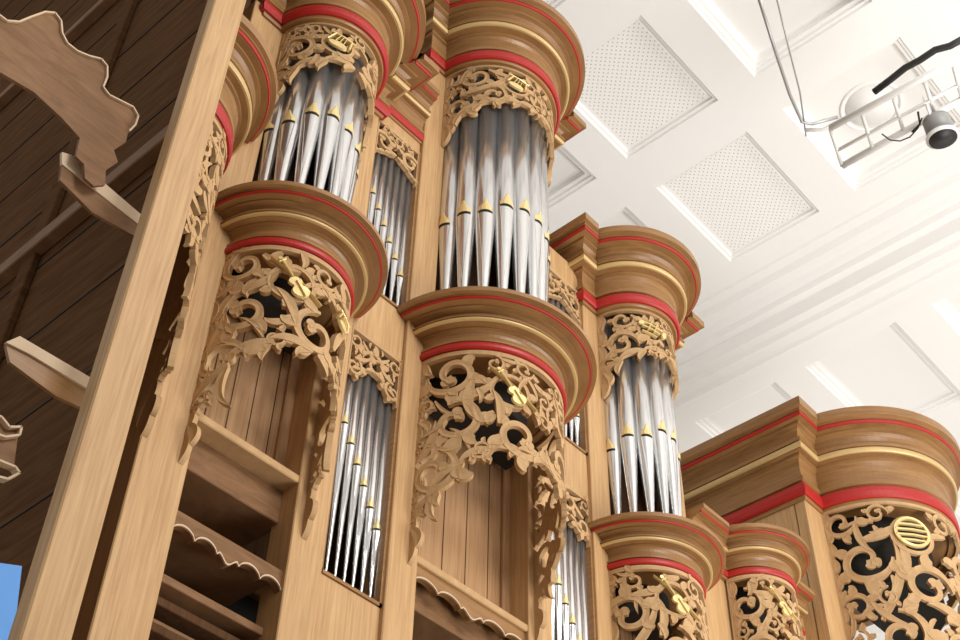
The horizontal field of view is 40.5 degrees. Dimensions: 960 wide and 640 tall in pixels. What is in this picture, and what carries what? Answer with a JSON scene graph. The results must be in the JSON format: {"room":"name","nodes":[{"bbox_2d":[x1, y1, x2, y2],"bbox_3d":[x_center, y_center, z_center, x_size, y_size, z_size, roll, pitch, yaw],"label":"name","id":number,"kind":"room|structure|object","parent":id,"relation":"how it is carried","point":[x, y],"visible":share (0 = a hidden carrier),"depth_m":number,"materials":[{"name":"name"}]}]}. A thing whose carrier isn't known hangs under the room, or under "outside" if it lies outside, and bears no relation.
{"room":"auditorium","nodes":[
{"label":"auditorium","id":0,"kind":"room"},
{"bbox_2d":[580,20,706,146],"bbox_3d":[1.708,-2.616,14.518,1.110,0.030,1.290,-31,-53,29],"label":"ceiling panel","id":1,"kind":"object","parent":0,"point":[633,85],"depth_m":14.50,"materials":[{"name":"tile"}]},
{"bbox_2d":[665,136,808,250],"bbox_3d":[3.092,-1.500,15.608,1.110,0.030,1.420,-31,-53,29],"label":"ceiling panel","id":2,"kind":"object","parent":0,"point":[735,191],"depth_m":15.58,"materials":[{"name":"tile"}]},
{"bbox_2d":[547,0,959,303],"bbox_3d":[2.367,-6.276,10.781,17.200,0.170,13.700,-31,-53,29],"label":"ceiling","id":3,"kind":"structure","parent":0,"point":[836,46],"depth_m":14.73,"materials":[{"name":"white paint"}]},
{"bbox_2d":[674,158,959,414],"bbox_3d":[7.079,-2.255,14.285,17.200,1.040,0.920,-31,-53,29],"label":"ceiling beam","id":4,"kind":"structure","parent":3,"relation":"attached to","point":[907,242],"depth_m":15.99,"materials":[{"name":"white paint"}]},
{"bbox_2d":[758,0,959,168],"bbox_3d":[3.402,-2.363,11.680,1.693,0.163,2.200,-31,-53,29],"label":"rig","id":5,"kind":"object","parent":3,"relation":"hanging from","point":[913,127],"visible":0.98,"depth_m":12.06,"materials":[{"name":"white metal"}]},
{"bbox_2d":[922,96,959,149],"bbox_3d":[4.261,-1.813,12.091,0.301,0.468,0.305,7,-45,-5],"label":"spotlight","id":6,"kind":"object","parent":5,"relation":"attached to","point":[941,133],"visible":1,"depth_m":11.95,"materials":[{"name":"white metal"}]},
{"bbox_2d":[840,80,902,130],"bbox_3d":[4.433,-2.425,14.737,0.696,0.037,0.696,-31,-53,29],"label":"ceiling vent","id":7,"kind":"object","parent":3,"relation":"in","point":[865,95],"visible":0.64,"depth_m":14.72,"materials":[{"name":"white paint"}]},
{"bbox_2d":[675,270,959,639],"bbox_3d":[9.518,0.019,15.919,17.200,0.120,6.700,-31,-53,29],"label":"ceiling","id":8,"kind":"structure","parent":0,"point":[905,355],"depth_m":16.78,"materials":[{"name":"white paint"}]},
{"bbox_2d":[864,603,958,639],"bbox_3d":[11.603,6.191,13.556,17.400,13.900,0.200,-31,-53,29],"label":"wall","id":9,"kind":"structure","parent":0,"point":[881,635],"depth_m":20.95,"materials":[{"name":"white paint"}]},
{"bbox_3d":[3.674,1.771,-0.738,23.400,0.200,30.000,-31,-53,29],"label":"floor","id":10,"kind":"structure","parent":0,"visible":0},
{"bbox_2d":[0,563,21,639],"bbox_3d":[-1.333,1.957,2.322,0.020,3.612,0.105,-31,-53,29],"label":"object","id":11,"kind":"object","parent":10,"relation":"on","point":[10,575],"visible":1,"depth_m":3.52,"materials":[{"name":"blue"}]},
{"bbox_2d":[0,0,206,627],"bbox_3d":[-2.991,0.011,7.444,1.446,13.500,5.137,28,-50,-24],"label":"case","id":12,"kind":"object","parent":10,"relation":"on","point":[89,89],"visible":0.82,"depth_m":5.84,"materials":[{"name":"brown wood"}]},
{"bbox_2d":[8,0,245,639],"bbox_3d":[-1.233,-0.999,5.724,0.080,12.600,0.160,-31,-53,29],"label":"post","id":13,"kind":"object","parent":10,"relation":"on","point":[50,602],"visible":1,"depth_m":4.56,"materials":[{"name":"brown wood"}]},
{"bbox_2d":[71,0,806,639],"bbox_3d":[0.205,2.543,8.135,1.216,11.000,6.700,-31,-53,29],"label":"organ case","id":14,"kind":"object","parent":10,"relation":"on","point":[157,572],"visible":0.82,"depth_m":7.22,"materials":[{"name":"brown wood"}]},
{"bbox_2d":[136,14,277,438],"bbox_3d":[-1.625,-0.631,6.835,0.753,2.581,1.081,-31,-53,29],"label":"tower","id":15,"kind":"object","parent":14,"relation":"attached to","point":[247,99],"visible":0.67,"depth_m":7.23,"materials":[{"name":"brown wood"}]},
{"bbox_2d":[177,0,439,546],"bbox_3d":[-1.266,-0.586,8.174,1.721,4.471,1.702,-31,-53,29],"label":"tower","id":16,"kind":"object","parent":14,"relation":"attached to","point":[309,260],"visible":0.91,"depth_m":7.34,"materials":[{"name":"brown wood"}]},
{"bbox_2d":[257,51,295,180],"bbox_3d":[-1.312,-1.280,8.384,0.136,2.110,0.142,-24,-50,24],"label":"pipe","id":17,"kind":"object","parent":16,"relation":"on","point":[269,144],"visible":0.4,"depth_m":8.15,"materials":[{"name":"metal"}]},
{"bbox_2d":[274,42,313,180],"bbox_3d":[-1.200,-1.310,8.350,0.136,2.110,0.142,-6,-45,8],"label":"pipe","id":18,"kind":"object","parent":16,"relation":"on","point":[293,108],"visible":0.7,"depth_m":8.21,"materials":[{"name":"metal"}]},
{"bbox_2d":[294,29,333,183],"bbox_3d":[-1.081,-1.306,8.351,0.136,2.110,0.142,10,-45,-9],"label":"pipe","id":19,"kind":"object","parent":16,"relation":"on","point":[314,101],"visible":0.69,"depth_m":8.26,"materials":[{"name":"metal"}]},
{"bbox_2d":[312,35,348,189],"bbox_3d":[-0.972,-1.269,8.385,0.136,2.110,0.142,28,-50,-24],"label":"pipe","id":20,"kind":"object","parent":16,"relation":"on","point":[331,116],"visible":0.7,"depth_m":8.31,"materials":[{"name":"metal"}]},
{"bbox_2d":[327,57,362,196],"bbox_3d":[-0.893,-1.205,8.448,0.142,2.110,0.136,-21,-49,22],"label":"pipe","id":21,"kind":"object","parent":16,"relation":"on","point":[344,138],"visible":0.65,"depth_m":8.38,"materials":[{"name":"metal"}]},
{"bbox_2d":[339,64,366,201],"bbox_3d":[-0.855,-1.124,8.528,0.142,2.110,0.136,-4,-45,5],"label":"pipe","id":22,"kind":"object","parent":16,"relation":"on","point":[354,153],"visible":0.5,"depth_m":8.45,"materials":[{"name":"metal"}]},
{"bbox_2d":[349,95,367,203],"bbox_3d":[-0.866,-1.041,8.613,0.142,2.110,0.136,13,-46,-11],"label":"pipe","id":23,"kind":"object","parent":16,"relation":"on","point":[357,166],"visible":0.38,"depth_m":8.53,"materials":[{"name":"metal"}]},
{"bbox_2d":[325,341,356,570],"bbox_3d":[-0.801,0.761,7.461,0.060,1.750,0.066,11,-45,-9],"label":"pipe","id":24,"kind":"object","parent":14,"relation":"on","point":[350,383],"visible":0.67,"depth_m":7.42,"materials":[{"name":"metal"}]},
{"bbox_2d":[333,357,364,575],"bbox_3d":[-0.757,0.796,7.496,0.060,1.750,0.066,11,-45,-9],"label":"pipe","id":25,"kind":"object","parent":14,"relation":"on","point":[354,415],"visible":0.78,"depth_m":7.45,"materials":[{"name":"metal"}]},
{"bbox_2d":[342,350,370,580],"bbox_3d":[-0.714,0.831,7.530,0.060,1.750,0.066,11,-45,-9],"label":"pipe","id":26,"kind":"object","parent":14,"relation":"on","point":[360,437],"visible":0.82,"depth_m":7.49,"materials":[{"name":"metal"}]},
{"bbox_2d":[351,358,380,586],"bbox_3d":[-0.670,0.866,7.564,0.060,1.750,0.066,11,-45,-9],"label":"pipe","id":27,"kind":"object","parent":14,"relation":"on","point":[368,442],"visible":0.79,"depth_m":7.51,"materials":[{"name":"metal"}]},
{"bbox_2d":[359,372,387,591],"bbox_3d":[-0.626,0.902,7.599,0.060,1.750,0.066,11,-45,-9],"label":"pipe","id":28,"kind":"object","parent":14,"relation":"on","point":[374,466],"visible":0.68,"depth_m":7.50,"materials":[{"name":"metal"}]},
{"bbox_2d":[367,143,381,222],"bbox_3d":[-0.754,-0.785,8.984,0.060,1.650,0.066,11,-45,-9],"label":"pipe","id":29,"kind":"object","parent":14,"relation":"on","point":[375,177],"visible":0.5,"depth_m":9.11,"materials":[{"name":"metal"}]},
{"bbox_2d":[372,140,387,232],"bbox_3d":[-0.710,-0.750,9.018,0.060,1.650,0.066,11,-45,-9],"label":"pipe","id":30,"kind":"object","parent":14,"relation":"on","point":[384,159],"visible":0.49,"depth_m":9.13,"materials":[{"name":"metal"}]},
{"bbox_2d":[368,368,393,596],"bbox_3d":[-0.583,0.937,7.633,0.060,1.750,0.066,11,-45,-9],"label":"pipe","id":31,"kind":"object","parent":14,"relation":"on","point":[377,520],"visible":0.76,"depth_m":7.51,"materials":[{"name":"metal"}]},
{"bbox_2d":[379,149,395,244],"bbox_3d":[-0.667,-0.715,9.052,0.060,1.650,0.066,11,-45,-9],"label":"pipe","id":32,"kind":"object","parent":14,"relation":"on","point":[390,165],"visible":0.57,"depth_m":9.15,"materials":[{"name":"metal"}]},
{"bbox_2d":[382,151,400,294],"bbox_3d":[-0.623,-0.679,9.087,0.060,1.650,0.066,11,-45,-9],"label":"pipe","id":33,"kind":"object","parent":14,"relation":"on","point":[396,174],"visible":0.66,"depth_m":9.12,"materials":[{"name":"metal"}]},
{"bbox_2d":[388,152,407,300],"bbox_3d":[-0.579,-0.644,9.121,0.060,1.650,0.066,11,-45,-9],"label":"pipe","id":34,"kind":"object","parent":14,"relation":"on","point":[394,260],"visible":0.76,"depth_m":9.04,"materials":[{"name":"metal"}]},
{"bbox_2d":[395,160,413,305],"bbox_3d":[-0.536,-0.609,9.155,0.060,1.650,0.066,11,-45,-9],"label":"pipe","id":35,"kind":"object","parent":14,"relation":"on","point":[407,201],"visible":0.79,"depth_m":9.05,"materials":[{"name":"metal"}]},
{"bbox_2d":[356,0,596,639],"bbox_3d":[-0.045,-0.161,9.517,1.861,5.580,2.002,-31,-53,29],"label":"tower","id":36,"kind":"object","parent":14,"relation":"on","point":[510,368],"visible":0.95,"depth_m":8.42,"materials":[{"name":"brown wood"}]},
{"bbox_2d":[438,77,462,289],"bbox_3d":[-0.219,-0.971,9.741,0.154,3.000,0.160,-24,-50,24],"label":"pipe","id":37,"kind":"object","parent":36,"relation":"on","point":[446,243],"visible":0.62,"depth_m":9.48,"materials":[{"name":"metal"}]},
{"bbox_2d":[455,72,479,286],"bbox_3d":[-0.093,-1.009,9.698,0.154,3.000,0.160,-10,-46,12],"label":"pipe","id":38,"kind":"object","parent":36,"relation":"on","point":[467,166],"visible":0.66,"depth_m":9.51,"materials":[{"name":"metal"}]},
{"bbox_2d":[475,70,497,285],"bbox_3d":[0.044,-1.018,9.685,0.154,3.000,0.160,3,-45,-1],"label":"pipe","id":39,"kind":"object","parent":36,"relation":"on","point":[487,123],"visible":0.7,"depth_m":9.54,"materials":[{"name":"metal"}]},
{"bbox_2d":[494,73,514,288],"bbox_3d":[0.179,-0.995,9.703,0.154,3.000,0.160,16,-46,-14],"label":"pipe","id":40,"kind":"object","parent":36,"relation":"on","point":[504,203],"visible":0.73,"depth_m":9.56,"materials":[{"name":"metal"}]},
{"bbox_2d":[511,82,529,292],"bbox_3d":[0.299,-0.945,9.751,0.154,3.000,0.160,31,-51,-26],"label":"pipe","id":41,"kind":"object","parent":36,"relation":"on","point":[521,223],"visible":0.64,"depth_m":9.61,"materials":[{"name":"metal"}]},
{"bbox_2d":[525,115,541,297],"bbox_3d":[0.390,-0.871,9.823,0.160,3.000,0.154,-23,-50,23],"label":"pipe","id":42,"kind":"object","parent":36,"relation":"on","point":[535,229],"visible":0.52,"depth_m":9.66,"materials":[{"name":"metal"}]},
{"bbox_2d":[538,116,548,300],"bbox_3d":[0.445,-0.781,9.913,0.160,3.000,0.154,-9,-46,11],"label":"pipe","id":43,"kind":"object","parent":36,"relation":"on","point":[544,194],"visible":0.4,"depth_m":9.80,"materials":[{"name":"metal"}]},
{"bbox_2d":[546,134,550,301],"bbox_3d":[0.457,-0.684,10.011,0.160,3.000,0.154,4,-45,-2],"label":"pipe","id":44,"kind":"object","parent":36,"relation":"on","point":[549,263],"visible":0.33,"depth_m":9.72,"materials":[{"name":"metal"}]},
{"bbox_2d":[549,293,554,305],"bbox_3d":[0.555,0.271,10.015,0.063,1.650,0.069,11,-45,-9],"label":"pipe","id":45,"kind":"object","parent":14,"relation":"on","point":[551,301],"visible":0.02,"depth_m":10.40,"materials":[{"name":"metal"}]},
{"bbox_2d":[550,492,554,639],"bbox_3d":[0.463,1.780,8.457,0.063,1.750,0.069,11,-45,-9],"label":"pipe","id":46,"kind":"object","parent":14,"relation":"on","point":[553,535],"visible":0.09,"depth_m":8.35,"materials":[{"name":"metal"}]},
{"bbox_2d":[554,292,559,308],"bbox_3d":[0.601,0.307,10.051,0.063,1.650,0.069,11,-45,-9],"label":"pipe","id":47,"kind":"object","parent":14,"relation":"on","point":[557,303],"visible":0.02,"depth_m":10.46,"materials":[{"name":"metal"}]},
{"bbox_2d":[555,558,561,639],"bbox_3d":[0.508,1.817,8.493,0.063,1.750,0.069,11,-45,-9],"label":"pipe","id":48,"kind":"object","parent":14,"relation":"on","point":[558,585],"visible":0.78,"depth_m":8.44,"materials":[{"name":"metal"}]},
{"bbox_2d":[560,294,566,435],"bbox_3d":[0.646,0.344,10.087,0.063,1.650,0.069,11,-45,-9],"label":"pipe","id":49,"kind":"object","parent":14,"relation":"on","point":[562,307],"visible":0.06,"depth_m":10.46,"materials":[{"name":"metal"}]},
{"bbox_2d":[561,522,568,639],"bbox_3d":[0.554,1.853,8.529,0.063,1.750,0.069,11,-45,-9],"label":"pipe","id":50,"kind":"object","parent":14,"relation":"on","point":[564,557],"visible":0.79,"depth_m":8.55,"materials":[{"name":"metal"}]},
{"bbox_2d":[565,309,573,440],"bbox_3d":[0.692,0.381,10.123,0.063,1.650,0.069,11,-45,-9],"label":"pipe","id":51,"kind":"object","parent":14,"relation":"on","point":[571,423],"visible":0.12,"depth_m":9.70,"materials":[{"name":"metal"}]},
{"bbox_2d":[567,501,575,639],"bbox_3d":[0.600,1.890,8.565,0.063,1.750,0.069,11,-45,-9],"label":"pipe","id":52,"kind":"object","parent":14,"relation":"on","point":[570,547],"visible":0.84,"depth_m":8.66,"materials":[{"name":"metal"}]},
{"bbox_2d":[571,305,579,445],"bbox_3d":[0.737,0.417,10.159,0.063,1.650,0.069,11,-45,-9],"label":"pipe","id":53,"kind":"object","parent":14,"relation":"on","point":[576,427],"visible":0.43,"depth_m":9.75,"materials":[{"name":"metal"}]},
{"bbox_2d":[573,502,582,639],"bbox_3d":[0.645,1.927,8.600,0.063,1.750,0.069,11,-45,-9],"label":"pipe","id":54,"kind":"object","parent":14,"relation":"on","point":[577,571],"visible":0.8,"depth_m":8.70,"materials":[{"name":"metal"}]},
{"bbox_2d":[579,513,588,639],"bbox_3d":[0.691,1.963,8.636,0.063,1.750,0.069,11,-45,-9],"label":"pipe","id":55,"kind":"object","parent":14,"relation":"on","point":[585,618],"visible":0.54,"depth_m":8.74,"materials":[{"name":"metal"}]},
{"bbox_2d":[549,212,725,639],"bbox_3d":[1.065,1.444,9.871,1.721,4.721,1.722,-31,-53,29],"label":"tower","id":56,"kind":"object","parent":14,"relation":"on","point":[661,567],"visible":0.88,"depth_m":10.36,"materials":[{"name":"brown wood"}]},
{"bbox_2d":[604,317,621,514],"bbox_3d":[1.014,0.750,10.067,0.134,2.340,0.140,-24,-50,24],"label":"pipe","id":57,"kind":"object","parent":56,"relation":"on","point":[614,458],"visible":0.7,"depth_m":9.79,"materials":[{"name":"metal"}]},
{"bbox_2d":[611,313,637,511],"bbox_3d":[1.129,0.719,10.032,0.134,2.340,0.140,-6,-45,8],"label":"pipe","id":58,"kind":"object","parent":56,"relation":"on","point":[626,422],"visible":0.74,"depth_m":9.87,"materials":[{"name":"metal"}]},
{"bbox_2d":[627,313,654,511],"bbox_3d":[1.253,0.723,10.033,0.134,2.340,0.140,10,-45,-9],"label":"pipe","id":59,"kind":"object","parent":56,"relation":"on","point":[645,443],"visible":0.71,"depth_m":9.89,"materials":[{"name":"metal"}]},
{"bbox_2d":[643,321,668,512],"bbox_3d":[1.366,0.762,10.068,0.134,2.340,0.140,28,-50,-24],"label":"pipe","id":60,"kind":"object","parent":56,"relation":"on","point":[653,369],"visible":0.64,"depth_m":9.91,"materials":[{"name":"metal"}]},
{"bbox_2d":[654,472,660,511],"bbox_3d":[1.416,1.074,10.384,0.140,2.340,0.134,31,-52,-27],"label":"pipe","id":61,"kind":"object","parent":56,"relation":"on","point":[657,504],"visible":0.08,"depth_m":10.02,"materials":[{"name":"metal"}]},
{"bbox_2d":[656,335,678,514],"bbox_3d":[1.448,0.828,10.133,0.140,2.340,0.134,-21,-49,22],"label":"pipe","id":62,"kind":"object","parent":56,"relation":"on","point":[671,436],"visible":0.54,"depth_m":9.96,"materials":[{"name":"metal"}]},
{"bbox_2d":[665,340,681,515],"bbox_3d":[1.487,0.912,10.217,0.140,2.340,0.134,-4,-45,5],"label":"pipe","id":63,"kind":"object","parent":56,"relation":"on","point":[666,345],"visible":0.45,"depth_m":10.04,"materials":[{"name":"metal"}]},
{"bbox_2d":[685,503,814,639],"bbox_3d":[2.320,2.440,10.146,0.627,1.581,1.660,-31,-53,29],"label":"tower","id":64,"kind":"object","parent":14,"relation":"attached to","point":[766,564],"visible":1,"depth_m":10.38,"materials":[{"name":"brown wood"}]},
{"bbox_2d":[680,396,959,639],"bbox_3d":[3.046,5.441,10.142,3.790,9.810,2.790,-31,-53,29],"label":"organ case","id":65,"kind":"object","parent":10,"relation":"on","point":[871,492],"visible":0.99,"depth_m":12.14,"materials":[{"name":"brown wood"}]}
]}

